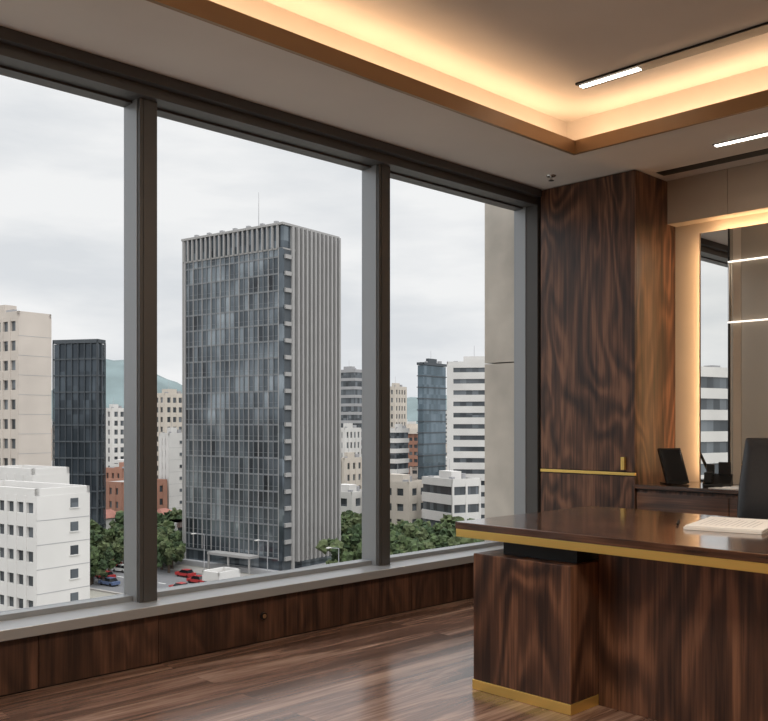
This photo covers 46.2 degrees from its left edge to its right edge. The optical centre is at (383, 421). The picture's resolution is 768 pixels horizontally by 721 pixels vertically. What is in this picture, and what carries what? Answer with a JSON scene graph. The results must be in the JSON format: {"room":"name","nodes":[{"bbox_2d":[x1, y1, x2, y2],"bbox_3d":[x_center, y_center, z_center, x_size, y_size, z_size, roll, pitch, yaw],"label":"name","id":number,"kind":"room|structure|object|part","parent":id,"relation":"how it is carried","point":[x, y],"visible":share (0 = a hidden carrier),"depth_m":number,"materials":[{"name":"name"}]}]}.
{"room":"office","nodes":[
{"label":"office","id":0,"kind":"room"},
{"bbox_2d":[0,43,540,207],"bbox_3d":[-1.841,-0.270,4.166,9.570,3.020,0.300,0,0,-44],"label":"wall","id":1,"kind":"structure","parent":0,"point":[13,57],"depth_m":5.02,"materials":[{"name":"brown metal"}]},
{"bbox_2d":[0,562,473,696],"bbox_3d":[-1.979,1.105,3.810,8.875,0.270,0.018,0,0,-44],"label":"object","id":2,"kind":"structure","parent":1,"relation":"attached to","point":[52,659],"depth_m":4.82,"materials":[{"name":"brown wood"}]},
{"bbox_2d":[0,545,503,641],"bbox_3d":[-2.060,0.953,3.893,8.875,0.050,0.345,0,0,-44],"label":"window sill","id":3,"kind":"structure","parent":1,"relation":"attached to","point":[25,627],"depth_m":4.85,"materials":[{"name":"grey stone"}]},
{"bbox_2d":[260,612,266,619],"bbox_3d":[-0.674,1.090,5.054,0.040,0.040,0.016,0,0,-44],"label":"knob","id":4,"kind":"object","parent":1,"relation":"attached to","point":[263,615],"visible":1,"depth_m":5.05,"materials":[{"name":"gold metal"}]},
{"bbox_2d":[0,26,541,620],"bbox_3d":[-2.031,-0.424,3.925,8.960,2.712,0.260,0,0,-44],"label":"window","id":5,"kind":"structure","parent":1,"relation":"in","point":[140,114],"depth_m":5.19,"materials":[{"name":"grey metal"}]},
{"bbox_2d":[0,598,657,720],"bbox_3d":[0.868,1.290,1.381,9.570,0.100,7.570,0,0,-44],"label":"floor","id":6,"kind":"structure","parent":0,"point":[414,665],"depth_m":4.22,"materials":[{"name":"brown wood"}]},
{"bbox_2d":[540,170,674,511],"bbox_3d":[1.685,-0.269,6.816,0.604,3.017,0.807,0,0,-44],"label":"tall cabinet","id":7,"kind":"object","parent":6,"relation":"on","point":[608,242],"visible":0.77,"depth_m":6.58,"materials":[{"name":"brown wood"}]},
{"bbox_2d":[455,506,767,720],"bbox_3d":[1.692,0.855,3.675,1.150,0.770,2.710,0,0,-44],"label":"executive desk","id":8,"kind":"object","parent":6,"relation":"on","point":[633,611],"visible":1,"depth_m":3.82,"materials":[{"name":"brown wood"}]},
{"bbox_3d":[1.518,0.890,3.373,0.040,0.700,1.620,0,0,-44],"label":"modesty panel","id":9,"kind":"part","parent":8,"relation":"part of","materials":[{"name":"brown wood"}]},
{"bbox_2d":[683,516,767,533],"bbox_3d":[1.569,0.460,4.028,0.325,0.018,0.460,0,0,34],"label":"keyboard","id":10,"kind":"object","parent":8,"relation":"on","point":[717,524],"visible":1,"depth_m":3.92,"materials":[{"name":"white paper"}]},
{"bbox_2d":[634,481,738,516],"bbox_3d":[2.914,0.840,5.557,0.607,0.800,2.705,0,0,-44],"label":"credenza","id":11,"kind":"object","parent":6,"relation":"on","point":[692,498],"visible":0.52,"depth_m":6.06,"materials":[{"name":"brown wood"}]},
{"bbox_2d":[657,448,688,483],"bbox_3d":[2.053,0.313,6.388,0.180,0.251,0.150,0,0,-16],"label":"picture frame","id":12,"kind":"object","parent":11,"relation":"on","point":[671,459],"visible":1,"depth_m":6.38,"materials":[{"name":"black metal"}]},
{"bbox_2d":[702,462,732,486],"bbox_3d":[2.264,0.356,6.109,0.180,0.165,0.185,0,0,26],"label":"desk organizer","id":13,"kind":"object","parent":11,"relation":"on","point":[724,477],"visible":0.98,"depth_m":6.12,"materials":[{"name":"black plastic"}]},
{"bbox_2d":[711,485,738,489],"bbox_3d":[2.388,0.435,5.935,0.300,0.008,0.380,0,0,-44],"label":"paper sheets","id":14,"kind":"object","parent":11,"relation":"on","point":[734,486],"visible":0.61,"depth_m":5.94,"materials":[{"name":"white paper"}]},
{"bbox_2d":[737,438,767,519],"bbox_3d":[2.095,0.665,4.782,0.642,1.150,0.670,0,0,-44],"label":"office chair","id":15,"kind":"object","parent":6,"relation":"on","point":[753,484],"visible":0.23,"depth_m":5.02,"materials":[{"name":"black leather"}]},
{"bbox_2d":[0,0,767,189],"bbox_3d":[0.781,-1.980,1.471,9.570,0.400,7.820,0,0,-44],"label":"ceiling","id":16,"kind":"structure","parent":0,"point":[524,60],"depth_m":4.97,"materials":[{"name":"paint"}]},
{"bbox_2d":[146,0,767,154],"bbox_3d":[0.824,-1.821,1.498,6.906,0.089,5.836,0,0,-44],"label":"trim","id":17,"kind":"structure","parent":16,"relation":"attached to","point":[213,13],"depth_m":5.01,"materials":[{"name":"brown metal"}]},
{"bbox_2d":[546,174,555,181],"bbox_3d":[1.208,-1.761,6.503,0.069,0.038,0.069,0,0,-44],"label":"sprinkler","id":18,"kind":"object","parent":16,"relation":"attached to","point":[550,176],"depth_m":6.49,"materials":[{"name":"silver metal"}]},
{"bbox_2d":[575,22,767,88],"bbox_3d":[3.001,-2.071,3.713,0.100,0.018,5.140,0,0,-44],"label":"recessed light","id":19,"kind":"object","parent":16,"relation":"in","point":[760,29],"visible":1,"depth_m":5.07,"materials":[{"name":"black metal"}]},
{"bbox_2d":[656,148,767,175],"bbox_3d":[3.812,-1.778,4.579,0.110,0.003,5.250,0,0,-44],"label":"diffuser","id":20,"kind":"object","parent":16,"relation":"in","point":[764,151],"depth_m":6.16,"materials":[{"name":"black metal"}]},
{"bbox_2d":[712,132,767,146],"bbox_3d":[2.393,-1.775,5.514,0.050,0.010,0.770,0,0,-44],"label":"recessed light","id":21,"kind":"object","parent":16,"relation":"in","point":[765,133],"visible":1,"depth_m":5.65,"materials":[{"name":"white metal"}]},
{"bbox_2d":[485,203,513,540],"bbox_3d":[1.263,1.740,7.623,0.760,11.000,0.430,0,0,-44],"label":"column","id":22,"kind":"structure","parent":0,"point":[499,222],"depth_m":7.40,"materials":[{"name":"concrete"}]},
{"bbox_2d":[675,212,767,481],"bbox_3d":[4.175,-0.420,4.772,0.100,3.320,7.820,0,0,-44],"label":"wall","id":23,"kind":"structure","parent":0,"point":[687,236],"depth_m":6.67,"materials":[{"name":"paint"}]},
{"bbox_2d":[699,229,727,482],"bbox_3d":[2.389,-0.461,6.456,0.106,1.798,0.214,0,0,-44],"label":"backlit mirror","id":24,"kind":"object","parent":23,"relation":"attached to","point":[713,246],"visible":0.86,"depth_m":6.42,"materials":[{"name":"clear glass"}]},
{"bbox_2d":[667,160,767,226],"bbox_3d":[4.480,-1.620,4.293,0.130,0.320,6.709,0,0,-44],"label":"soffit","id":25,"kind":"object","parent":23,"relation":"attached to","point":[738,191],"depth_m":6.38,"materials":[{"name":"paint"}]},
{"bbox_2d":[728,223,767,484],"bbox_3d":[3.004,-0.461,5.819,0.111,1.798,1.556,0,0,-44],"label":"glass panel","id":26,"kind":"object","parent":23,"relation":"attached to","point":[747,341],"visible":0.71,"depth_m":6.25,"materials":[{"name":"beige"}]},
{"bbox_2d":[728,256,767,322],"bbox_3d":[2.857,-0.912,5.882,0.017,0.434,1.250,0,0,-44],"label":"led light bar","id":27,"kind":"object","parent":26,"relation":"attached to","point":[729,262],"visible":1,"depth_m":6.31,"materials":[{"name":"white"}]},
{"label":"outside","id":28,"kind":"structure","parent":0,"visible":0},
{"bbox_2d":[90,561,254,597],"bbox_3d":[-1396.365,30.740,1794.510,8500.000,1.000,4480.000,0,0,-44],"label":"ground","id":29,"kind":"structure","parent":28,"point":[93,594],"depth_m":158.64,"materials":[{"name":"grey concrete"}]},
{"bbox_2d":[0,305,51,465],"bbox_3d":[-59.356,4.940,137.966,20.069,50.600,5.460,0,0,36],"label":"building","id":30,"kind":"structure","parent":29,"relation":"on","point":[25,337],"depth_m":131.77,"materials":[{"name":"beige concrete"}]},
{"bbox_2d":[0,480,89,610],"bbox_3d":[-37.136,18.290,91.690,15.159,23.900,5.960,0,0,36],"label":"apartment building","id":31,"kind":"structure","parent":29,"relation":"on","point":[45,527],"depth_m":87.03,"materials":[{"name":"white concrete"}]},
{"bbox_2d":[106,397,123,466],"bbox_3d":[-106.246,10.240,354.514,6.060,40.000,7.060,0,0,36],"label":"residential tower","id":32,"kind":"structure","parent":29,"relation":"on","point":[114,413],"depth_m":351.78,"materials":[{"name":"white concrete"}]},
{"bbox_2d":[106,462,123,478],"bbox_3d":[-76.191,19.740,269.429,9.060,21.000,12.059,0,0,36],"label":"brick apartment building","id":33,"kind":"structure","parent":29,"relation":"on","point":[111,472],"depth_m":264.82,"materials":[{"name":"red brick"}]},
{"bbox_2d":[106,478,166,511],"bbox_3d":[-69.004,22.890,242.226,14.459,14.700,15.059,0,0,36],"label":"brick apartment building","id":34,"kind":"structure","parent":29,"relation":"on","point":[114,487],"depth_m":235.08,"materials":[{"name":"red brick"}]},
{"bbox_2d":[157,389,181,478],"bbox_3d":[-72.921,8.140,306.613,7.660,44.200,11.059,0,0,36],"label":"residential tower","id":35,"kind":"structure","parent":29,"relation":"on","point":[169,402],"depth_m":302.07,"materials":[{"name":"beige concrete"}]},
{"bbox_2d":[159,420,181,509],"bbox_3d":[-58.368,14.490,248.509,4.160,31.500,6.060,0,0,36],"label":"residential tower","id":36,"kind":"structure","parent":29,"relation":"on","point":[170,443],"depth_m":246.48,"materials":[{"name":"white concrete"}]},
{"bbox_2d":[51,411,446,531],"bbox_3d":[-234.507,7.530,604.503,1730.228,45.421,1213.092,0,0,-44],"label":"city buildings","id":37,"kind":"structure","parent":29,"relation":"on","point":[413,427],"depth_m":424.74,"materials":[{"name":"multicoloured concrete"}]},
{"bbox_2d":[175,203,340,573],"bbox_3d":[-26.842,-9.186,190.565,30.798,78.851,21.499,0,0,36],"label":"office tower","id":38,"kind":"structure","parent":29,"relation":"on","point":[261,305],"depth_m":183.21,"materials":[{"name":"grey glass"}]},
{"bbox_2d":[90,507,484,584],"bbox_3d":[-23.694,24.936,197.073,92.679,10.609,113.476,0,0,-44],"label":"street trees","id":39,"kind":"object","parent":29,"relation":"on","point":[105,544],"visible":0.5,"depth_m":179.71,"materials":[{"name":"green plant"}]},
{"bbox_2d":[341,415,360,456],"bbox_3d":[-12.046,13.940,304.762,4.060,32.600,9.060,0,0,36],"label":"residential tower","id":40,"kind":"structure","parent":29,"relation":"on","point":[350,434],"depth_m":303.25,"materials":[{"name":"white concrete"}]},
{"bbox_2d":[341,366,361,456],"bbox_3d":[-15.559,1.240,406.145,11.399,58.000,7.000,0,0,36],"label":"office building","id":41,"kind":"structure","parent":29,"relation":"on","point":[351,377],"depth_m":402.62,"materials":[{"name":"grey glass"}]},
{"bbox_2d":[341,452,361,488],"bbox_3d":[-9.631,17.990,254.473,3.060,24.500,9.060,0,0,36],"label":"residential tower","id":42,"kind":"structure","parent":29,"relation":"on","point":[351,463],"depth_m":252.97,"materials":[{"name":"beige concrete"}]},
{"bbox_2d":[390,382,406,427],"bbox_3d":[5.133,5.440,385.053,5.060,49.600,9.059,0,0,36],"label":"residential tower","id":43,"kind":"structure","parent":29,"relation":"on","point":[398,394],"depth_m":382.13,"materials":[{"name":"beige concrete"}]},
{"bbox_2d":[390,424,408,473],"bbox_3d":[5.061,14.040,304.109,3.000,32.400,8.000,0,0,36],"label":"office building","id":44,"kind":"structure","parent":29,"relation":"on","point":[399,440],"depth_m":302.14,"materials":[{"name":"white concrete"}]},
{"bbox_2d":[417,358,446,479],"bbox_3d":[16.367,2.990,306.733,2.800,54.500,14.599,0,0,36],"label":"glass building","id":45,"kind":"structure","parent":29,"relation":"on","point":[431,375],"depth_m":304.36,"materials":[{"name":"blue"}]},
{"bbox_2d":[447,356,487,518],"bbox_3d":[22.749,5.540,226.789,12.999,49.400,12.099,0,0,8],"label":"office building","id":46,"kind":"structure","parent":29,"relation":"on","point":[466,378],"depth_m":221.21,"materials":[{"name":"white concrete"}]},
{"bbox_3d":[-60.789,30.055,237.043,93.832,0.330,149.445,0,0,-44],"label":"grass verge","id":47,"kind":"object","parent":29,"relation":"on","visible":0},
{"bbox_2d":[341,484,361,513],"bbox_3d":[-9.469,21.740,231.517,10.060,17.000,9.060,0,0,36],"label":"building","id":48,"kind":"structure","parent":47,"relation":"on","point":[351,494],"depth_m":226.90,"materials":[{"name":"white concrete"}]},
{"bbox_2d":[390,474,422,524],"bbox_3d":[3.720,20.240,225.103,12.059,20.000,9.060,0,0,36],"label":"building","id":49,"kind":"structure","parent":47,"relation":"on","point":[406,503],"depth_m":220.19,"materials":[{"name":"beige concrete"}]},
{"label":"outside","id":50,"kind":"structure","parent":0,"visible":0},
{"bbox_2d":[90,561,249,593],"bbox_3d":[-16.597,30.105,188.138,312.692,0.230,318.982,0,0,-44],"label":"city street","id":51,"kind":"structure","parent":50,"point":[164,579],"depth_m":172.28,"materials":[{"name":"grey asphalt"}]},
{"bbox_2d":[0,465,68,483],"bbox_3d":[-40.918,17.690,103.436,9.070,25.100,4.660,0,0,36],"label":"apartment building","id":52,"kind":"structure","parent":51,"relation":"on","point":[31,473],"depth_m":101.08,"materials":[{"name":"white concrete"}]},
{"bbox_2d":[52,339,105,528],"bbox_3d":[-68.752,5.890,202.974,11.559,48.700,3.260,0,0,15],"label":"glass office building","id":53,"kind":"structure","parent":51,"relation":"on","point":[78,365],"depth_m":201.66,"materials":[{"name":"grey"}]},
{"bbox_2d":[95,570,115,578],"bbox_3d":[-53.609,29.425,173.164,4.200,1.449,1.700,0,0,36],"label":"car","id":54,"kind":"object","parent":51,"relation":"on","point":[110,573],"visible":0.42,"depth_m":172.53,"materials":[{"name":"red paint"}]},
{"bbox_2d":[98,577,119,586],"bbox_3d":[-50.715,29.425,166.161,4.200,1.449,1.700,0,0,36],"label":"car","id":55,"kind":"object","parent":51,"relation":"on","point":[110,581],"visible":1,"depth_m":165.32,"materials":[{"name":"blue paint"}]},
{"bbox_2d":[112,564,123,572],"bbox_3d":[-52.821,29.425,181.217,4.200,1.449,1.700,0,0,36],"label":"car","id":56,"kind":"object","parent":51,"relation":"on","point":[120,567],"visible":0.7,"depth_m":180.46,"materials":[{"name":"white paint"}]},
{"bbox_2d":[169,582,187,586],"bbox_3d":[-36.409,29.425,160.810,4.200,1.449,1.700,0,0,36],"label":"car","id":57,"kind":"object","parent":51,"relation":"on","point":[178,583],"visible":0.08,"depth_m":160.41,"materials":[{"name":"red paint"}]},
{"bbox_2d":[175,569,195,577],"bbox_3d":[-38.679,29.425,175.368,4.200,1.449,1.700,0,0,36],"label":"car","id":58,"kind":"object","parent":51,"relation":"on","point":[184,572],"visible":0.92,"depth_m":174.61,"materials":[{"name":"red paint"}]},
{"bbox_2d":[186,575,203,582],"bbox_3d":[-34.875,29.425,168.326,4.200,1.449,1.700,0,0,36],"label":"car","id":59,"kind":"object","parent":51,"relation":"on","point":[196,578],"visible":0.65,"depth_m":167.68,"materials":[{"name":"red paint"}]},
{"bbox_2d":[202,534,204,569],"label":"street lamps","id":60,"kind":"object","parent":51,"relation":"on","point":[202,534],"depth_m":178.01,"materials":[{"name":"grey metal"}]},
{"bbox_2d":[202,567,239,581],"bbox_3d":[-27.692,27.690,153.185,4.000,5.100,5.000,0,0,36],"label":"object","id":61,"kind":"structure","parent":51,"relation":"on","point":[219,573],"depth_m":152.00,"materials":[{"name":"white concrete"}]},
{"bbox_2d":[254,540,267,572],"label":"street lamps","id":62,"kind":"object","parent":51,"relation":"on","point":[256,540],"depth_m":168.04,"materials":[{"name":"grey metal"}]},
{"bbox_2d":[422,459,480,526],"bbox_3d":[15.790,19.490,212.595,8.000,21.500,13.059,0,0,-30],"label":"building","id":63,"kind":"structure","parent":51,"relation":"on","point":[453,493],"depth_m":208.52,"materials":[{"name":"white concrete"}]},
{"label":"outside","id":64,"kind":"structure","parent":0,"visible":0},
{"bbox_2d":[51,359,446,423],"bbox_3d":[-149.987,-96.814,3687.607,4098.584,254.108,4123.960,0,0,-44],"label":"hills","id":65,"kind":"structure","parent":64,"point":[114,369],"depth_m":2920.33,"materials":[{"name":"green plant"}]}
]}

